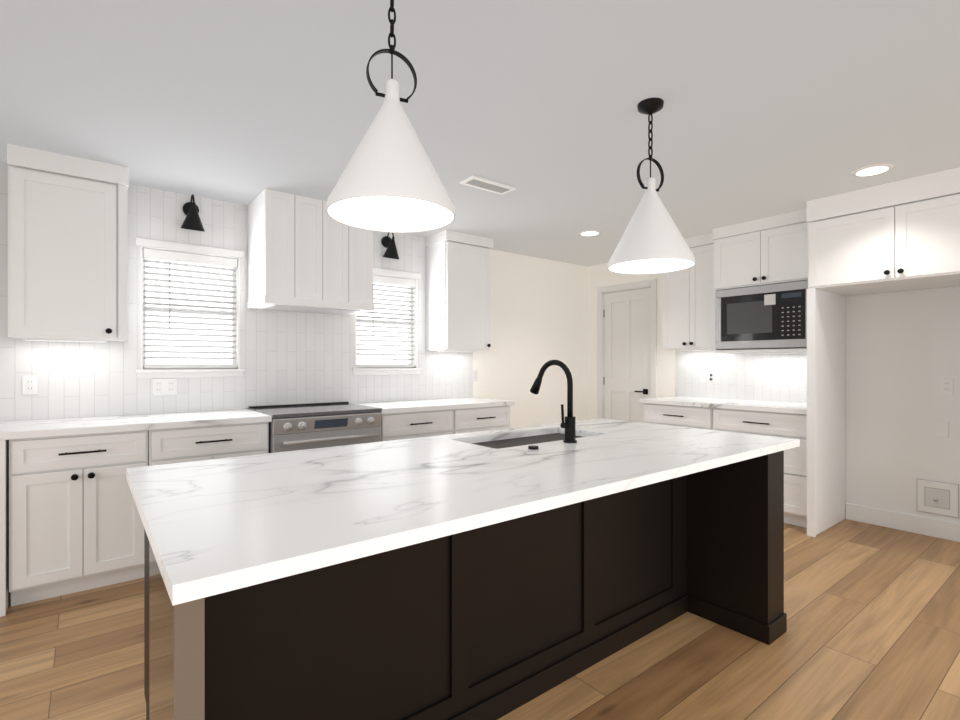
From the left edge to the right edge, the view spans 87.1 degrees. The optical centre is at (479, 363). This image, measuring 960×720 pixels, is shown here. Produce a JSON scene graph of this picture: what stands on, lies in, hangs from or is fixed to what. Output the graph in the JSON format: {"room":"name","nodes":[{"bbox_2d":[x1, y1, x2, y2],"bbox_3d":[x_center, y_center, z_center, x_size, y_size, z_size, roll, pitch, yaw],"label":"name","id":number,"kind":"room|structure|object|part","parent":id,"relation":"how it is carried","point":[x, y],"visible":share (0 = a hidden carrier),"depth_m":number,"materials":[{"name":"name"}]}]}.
{"room":"kitchen","nodes":[
{"label":"kitchen","id":0,"kind":"room"},
{"bbox_2d":[0,161,587,427],"bbox_3d":[-1.563,0.035,4.023,7.500,2.440,0.150,0,0,-38],"label":"wall","id":1,"kind":"structure","parent":0,"point":[538,313],"depth_m":4.01,"materials":[{"name":"tile"}]},
{"bbox_2d":[22,376,37,394],"bbox_3d":[-2.701,0.130,3.031,0.070,0.115,0.009,0,0,-38],"label":"electrical outlet","id":2,"kind":"object","parent":1,"relation":"attached to","point":[29,385],"visible":1,"depth_m":3.03,"materials":[{"name":"white plastic"}]},
{"bbox_2d":[7,143,128,341],"bbox_3d":[-2.433,-0.658,3.010,0.538,1.050,0.364,0,0,-38],"label":"upper cabinet","id":3,"kind":"object","parent":1,"relation":"attached to","point":[67,248],"visible":1,"depth_m":2.88,"materials":[{"name":"white wood"}]},
{"bbox_2d":[152,378,176,395],"bbox_3d":[-2.156,0.160,3.457,0.145,0.115,0.009,0,0,-38],"label":"electrical outlet","id":4,"kind":"object","parent":1,"relation":"attached to","point":[165,386],"visible":1,"depth_m":3.45,"materials":[{"name":"white plastic"}]},
{"bbox_2d":[135,238,244,377],"bbox_3d":[-2.056,-0.368,3.603,0.675,0.933,0.153,0,0,-38],"label":"window","id":5,"kind":"structure","parent":1,"relation":"in","point":[142,372],"depth_m":3.63,"materials":[{"name":"white"}]},
{"bbox_2d":[143,248,236,368],"bbox_3d":[-2.045,-0.371,3.589,0.583,0.810,0.063,0,0,-38],"label":"window blind","id":6,"kind":"object","parent":5,"relation":"attached to","point":[183,258],"visible":0.96,"depth_m":3.57,"materials":[{"name":"white plastic"}]},
{"bbox_2d":[181,194,204,231],"bbox_3d":[-1.988,-1.038,3.492,0.148,0.267,0.160,0,0,-38],"label":"sconce","id":7,"kind":"object","parent":1,"relation":"attached to","point":[192,220],"visible":1,"depth_m":3.44,"materials":[{"name":"black metal"}]},
{"bbox_2d":[247,189,374,314],"bbox_3d":[-1.281,-0.793,3.841,0.812,0.779,0.476,0,0,-38],"label":"range hood","id":8,"kind":"object","parent":1,"relation":"attached to","point":[307,254],"visible":0.81,"depth_m":3.62,"materials":[{"name":"white wood"}]},
{"bbox_2d":[352,268,421,374],"bbox_3d":[-0.854,-0.368,4.544,0.678,0.933,0.153,0,0,-38],"label":"window","id":9,"kind":"structure","parent":1,"relation":"in","point":[386,370],"depth_m":4.62,"materials":[{"name":"white"}]},
{"bbox_2d":[356,275,415,366],"bbox_3d":[-0.843,-0.371,4.530,0.586,0.810,0.063,0,0,-38],"label":"window blind","id":10,"kind":"object","parent":9,"relation":"attached to","point":[398,282],"visible":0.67,"depth_m":4.55,"materials":[{"name":"white plastic"}]},
{"bbox_2d":[381,233,398,258],"bbox_3d":[-0.785,-1.038,4.433,0.148,0.267,0.160,0,0,-38],"label":"sconce","id":11,"kind":"object","parent":1,"relation":"attached to","point":[388,242],"visible":0.96,"depth_m":4.38,"materials":[{"name":"black metal"}]},
{"bbox_2d":[425,230,492,351],"bbox_3d":[-0.188,-0.647,4.767,0.542,1.072,0.364,0,0,-38],"label":"upper cabinet","id":12,"kind":"object","parent":1,"relation":"attached to","point":[457,291],"visible":1,"depth_m":4.64,"materials":[{"name":"white wood"}]},
{"bbox_2d":[472,370,477,380],"bbox_3d":[-0.048,0.120,5.107,0.070,0.115,0.009,0,0,-38],"label":"electrical outlet","id":13,"kind":"object","parent":1,"relation":"attached to","point":[474,375],"visible":1,"depth_m":5.10,"materials":[{"name":"white plastic"}]},
{"bbox_2d":[0,519,959,719],"bbox_3d":[0.579,1.285,1.286,7.500,0.060,7.100,0,0,-38],"label":"floor","id":14,"kind":"structure","parent":0,"point":[872,611],"depth_m":2.17,"materials":[{"name":"brown wood"}]},
{"bbox_2d":[0,441,7,616],"bbox_3d":[-2.804,0.818,2.559,0.639,0.876,0.616,0,0,-38],"label":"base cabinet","id":15,"kind":"object","parent":14,"relation":"on","point":[3,444],"depth_m":2.51,"materials":[{"name":"white wood"}]},
{"bbox_2d":[8,429,167,605],"bbox_3d":[-2.290,0.818,2.972,0.660,0.876,0.601,0,0,-38],"label":"base cabinet","id":16,"kind":"object","parent":14,"relation":"on","point":[70,520],"depth_m":2.70,"materials":[{"name":"white wood"}]},
{"bbox_2d":[0,409,271,440],"bbox_3d":[-2.300,0.359,2.947,1.911,0.040,0.628,0,0,-38],"label":"countertop","id":17,"kind":"structure","parent":16,"relation":"on","point":[65,427],"depth_m":2.94,"materials":[{"name":"white stone"}]},
{"bbox_2d":[168,421,271,463],"bbox_3d":[-1.850,0.818,3.316,0.732,0.876,0.601,0,0,-38],"label":"base cabinet","id":18,"kind":"object","parent":14,"relation":"on","point":[213,441],"depth_m":3.12,"materials":[{"name":"white wood"}]},
{"bbox_2d":[248,401,381,452],"bbox_3d":[-1.217,0.787,3.752,0.784,0.935,0.693,0,0,-38],"label":"stove","id":19,"kind":"object","parent":14,"relation":"on","point":[295,427],"visible":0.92,"depth_m":3.53,"materials":[{"name":"silver metal"}]},
{"bbox_2d":[380,409,464,441],"bbox_3d":[-0.638,0.818,4.265,0.740,0.876,0.601,0,0,-38],"label":"base cabinet","id":20,"kind":"object","parent":14,"relation":"on","point":[415,419],"depth_m":4.02,"materials":[{"name":"white wood"}]},
{"bbox_2d":[353,397,514,412],"bbox_3d":[-0.401,0.359,4.433,1.336,0.040,0.628,0,0,-38],"label":"countertop","id":21,"kind":"structure","parent":20,"relation":"on","point":[470,402],"depth_m":4.29,"materials":[{"name":"white stone"}]},
{"bbox_2d":[128,450,786,719],"bbox_3d":[0.107,0.819,2.056,2.476,0.872,1.155,0,0,-38],"label":"kitchen island","id":22,"kind":"object","parent":14,"relation":"on","point":[496,574],"depth_m":1.76,"materials":[{"name":"wood"}]},
{"bbox_2d":[126,418,799,609],"bbox_3d":[0.147,0.361,2.009,2.490,0.043,1.129,0,0,-38],"label":"island countertop","id":23,"kind":"structure","parent":22,"relation":"on","point":[215,528],"depth_m":1.41,"materials":[{"name":"white stone"}]},
{"bbox_2d":[470,430,585,445],"bbox_3d":[0.248,0.486,2.424,0.744,0.232,0.365,0,0,-38],"label":"sink","id":24,"kind":"object","parent":23,"relation":"in","point":[543,435],"depth_m":2.54,"materials":[{"name":"grey metal"}]},
{"bbox_3d":[0.219,0.344,2.071,0.042,0.010,0.042,0,0,-38],"label":"air switch button","id":25,"kind":"part","parent":23,"relation":"part of","materials":[{"name":"black metal"}]},
{"bbox_2d":[530,360,576,442],"bbox_3d":[0.319,0.166,2.319,0.098,0.367,0.277,0,0,-38],"label":"faucet","id":26,"kind":"object","parent":23,"relation":"on","point":[569,425],"visible":1,"depth_m":2.24,"materials":[{"name":"black metal"}]},
{"bbox_2d":[465,405,509,432],"bbox_3d":[-0.177,0.818,4.625,0.706,0.876,0.601,0,0,-38],"label":"base cabinet","id":27,"kind":"object","parent":14,"relation":"on","point":[498,417],"depth_m":4.44,"materials":[{"name":"white wood"}]},
{"bbox_2d":[644,404,699,428],"bbox_3d":[2.019,0.818,4.794,0.601,0.876,0.679,0,0,-38],"label":"base cabinet","id":28,"kind":"object","parent":14,"relation":"on","point":[662,414],"depth_m":4.64,"materials":[{"name":"white wood"}]},
{"bbox_2d":[700,408,806,527],"bbox_3d":[2.438,0.818,4.258,0.601,0.876,0.823,0,0,-38],"label":"base cabinet","id":29,"kind":"object","parent":14,"relation":"on","point":[779,419],"depth_m":3.89,"materials":[{"name":"white wood"}]},
{"bbox_2d":[640,396,806,415],"bbox_3d":[2.234,0.359,4.497,0.628,0.040,1.452,0,0,-38],"label":"countertop","id":30,"kind":"structure","parent":29,"relation":"on","point":[685,402],"depth_m":4.30,"materials":[{"name":"white stone"}]},
{"bbox_2d":[806,167,959,536],"bbox_3d":[2.960,0.036,3.491,0.724,2.438,1.018,0,0,-38],"label":"surround","id":31,"kind":"object","parent":14,"relation":"on","point":[900,235],"visible":1,"depth_m":3.54,"materials":[{"name":"white wood"}]},
{"bbox_2d":[0,0,959,266],"bbox_3d":[0.579,-1.215,1.286,7.500,0.060,7.100,0,0,-38],"label":"ceiling","id":32,"kind":"structure","parent":0,"point":[770,108],"depth_m":2.25,"materials":[{"name":"grey paint"}]},
{"bbox_2d":[326,0,454,232],"bbox_3d":[-0.264,-0.812,1.513,0.380,0.744,0.380,0,0,-38],"label":"pendant light","id":33,"kind":"object","parent":32,"relation":"hanging from","point":[389,180],"visible":1,"depth_m":1.45,"materials":[{"name":"white metal"}]},
{"bbox_2d":[459,175,515,194],"bbox_3d":[0.054,-1.178,3.345,0.370,0.012,0.150,0,0,-38],"label":"ceiling vent","id":34,"kind":"object","parent":32,"relation":"in","point":[486,184],"visible":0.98,"depth_m":3.32,"materials":[{"name":"white metal"}]},
{"bbox_2d":[578,230,601,235],"bbox_3d":[0.995,-1.181,4.584,0.210,0.007,0.210,0,0,-38],"label":"recessed light","id":35,"kind":"object","parent":32,"relation":"in","point":[589,233],"visible":0.94,"depth_m":4.57,"materials":[{"name":"white plastic"}]},
{"bbox_2d":[608,98,695,273],"bbox_3d":[0.778,-0.812,2.306,0.380,0.744,0.380,0,0,-38],"label":"pendant light","id":36,"kind":"object","parent":32,"relation":"hanging from","point":[652,241],"visible":1,"depth_m":2.24,"materials":[{"name":"white metal"}]},
{"bbox_2d":[851,164,893,176],"bbox_3d":[2.402,-1.181,3.094,0.210,0.007,0.210,0,0,-38],"label":"recessed light","id":37,"kind":"object","parent":32,"relation":"in","point":[871,170],"visible":0.96,"depth_m":3.08,"materials":[{"name":"white plastic"}]},
{"bbox_2d":[588,263,959,522],"bbox_3d":[3.527,0.035,3.499,0.170,2.440,6.950,0,0,-38],"label":"wall","id":38,"kind":"structure","parent":0,"point":[902,353],"depth_m":3.85,"materials":[{"name":"white paint"}]},
{"bbox_2d":[597,279,656,418],"bbox_3d":[1.693,0.172,5.771,0.118,2.165,0.790,0,0,-38],"label":"door frame","id":39,"kind":"structure","parent":38,"relation":"attached to","point":[652,283],"depth_m":5.77,"materials":[{"name":"white wood"}]},
{"bbox_2d":[604,287,650,422],"bbox_3d":[1.659,0.208,5.752,0.085,2.077,0.642,0,0,-38],"label":"door","id":40,"kind":"structure","parent":38,"relation":"in","point":[627,350],"depth_m":5.74,"materials":[{"name":"white wood"}]},
{"bbox_2d":[663,233,714,350],"bbox_3d":[2.113,-0.661,4.869,0.361,1.043,0.577,0,0,-38],"label":"upper cabinet","id":41,"kind":"object","parent":38,"relation":"attached to","point":[688,299],"depth_m":4.74,"materials":[{"name":"white wood"}]},
{"bbox_2d":[675,350,806,402],"bbox_3d":[2.483,0.098,4.689,0.008,0.485,1.448,0,0,-38],"label":"tile","id":42,"kind":"structure","parent":38,"relation":"attached to","point":[766,377],"depth_m":4.72,"materials":[{"name":"white tile"}]},
{"bbox_2d":[711,209,807,292],"bbox_3d":[2.489,-0.914,4.283,0.491,0.538,0.802,0,0,-38],"label":"upper cabinet","id":43,"kind":"object","parent":38,"relation":"attached to","point":[767,250],"depth_m":4.13,"materials":[{"name":"white wood"}]},
{"bbox_2d":[715,280,807,349],"bbox_3d":[2.482,-0.382,4.278,0.475,0.513,0.754,0,0,-38],"label":"microwave","id":44,"kind":"object","parent":43,"relation":"in","point":[772,316],"visible":0.83,"depth_m":4.12,"materials":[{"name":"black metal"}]},
{"bbox_2d":[846,503,959,541],"bbox_3d":[2.716,1.190,4.385,0.015,0.130,2.645,0,0,-38],"label":"baseboard","id":45,"kind":"structure","parent":38,"relation":"attached to","point":[941,529],"depth_m":3.78,"materials":[{"name":"white wood"}]},
{"bbox_2d":[917,478,958,517],"bbox_3d":[3.291,0.970,3.638,0.030,0.240,0.230,0,0,-38],"label":"outlet box","id":46,"kind":"object","parent":38,"relation":"attached to","point":[938,497],"visible":1,"depth_m":3.63,"materials":[{"name":"grey plastic"}]},
{"bbox_2d":[935,421,948,437],"bbox_3d":[3.316,0.475,3.626,0.006,0.115,0.070,0,0,-38],"label":"switch plate","id":47,"kind":"object","parent":38,"relation":"attached to","point":[941,429],"visible":1,"depth_m":3.62,"materials":[{"name":"white plastic"}]},
{"bbox_2d":[940,378,952,394],"bbox_3d":[3.330,0.165,3.605,0.009,0.115,0.070,0,0,-38],"label":"outlet","id":48,"kind":"object","parent":38,"relation":"attached to","point":[946,386],"visible":1,"depth_m":3.60,"materials":[{"name":"white plastic"}]}
]}

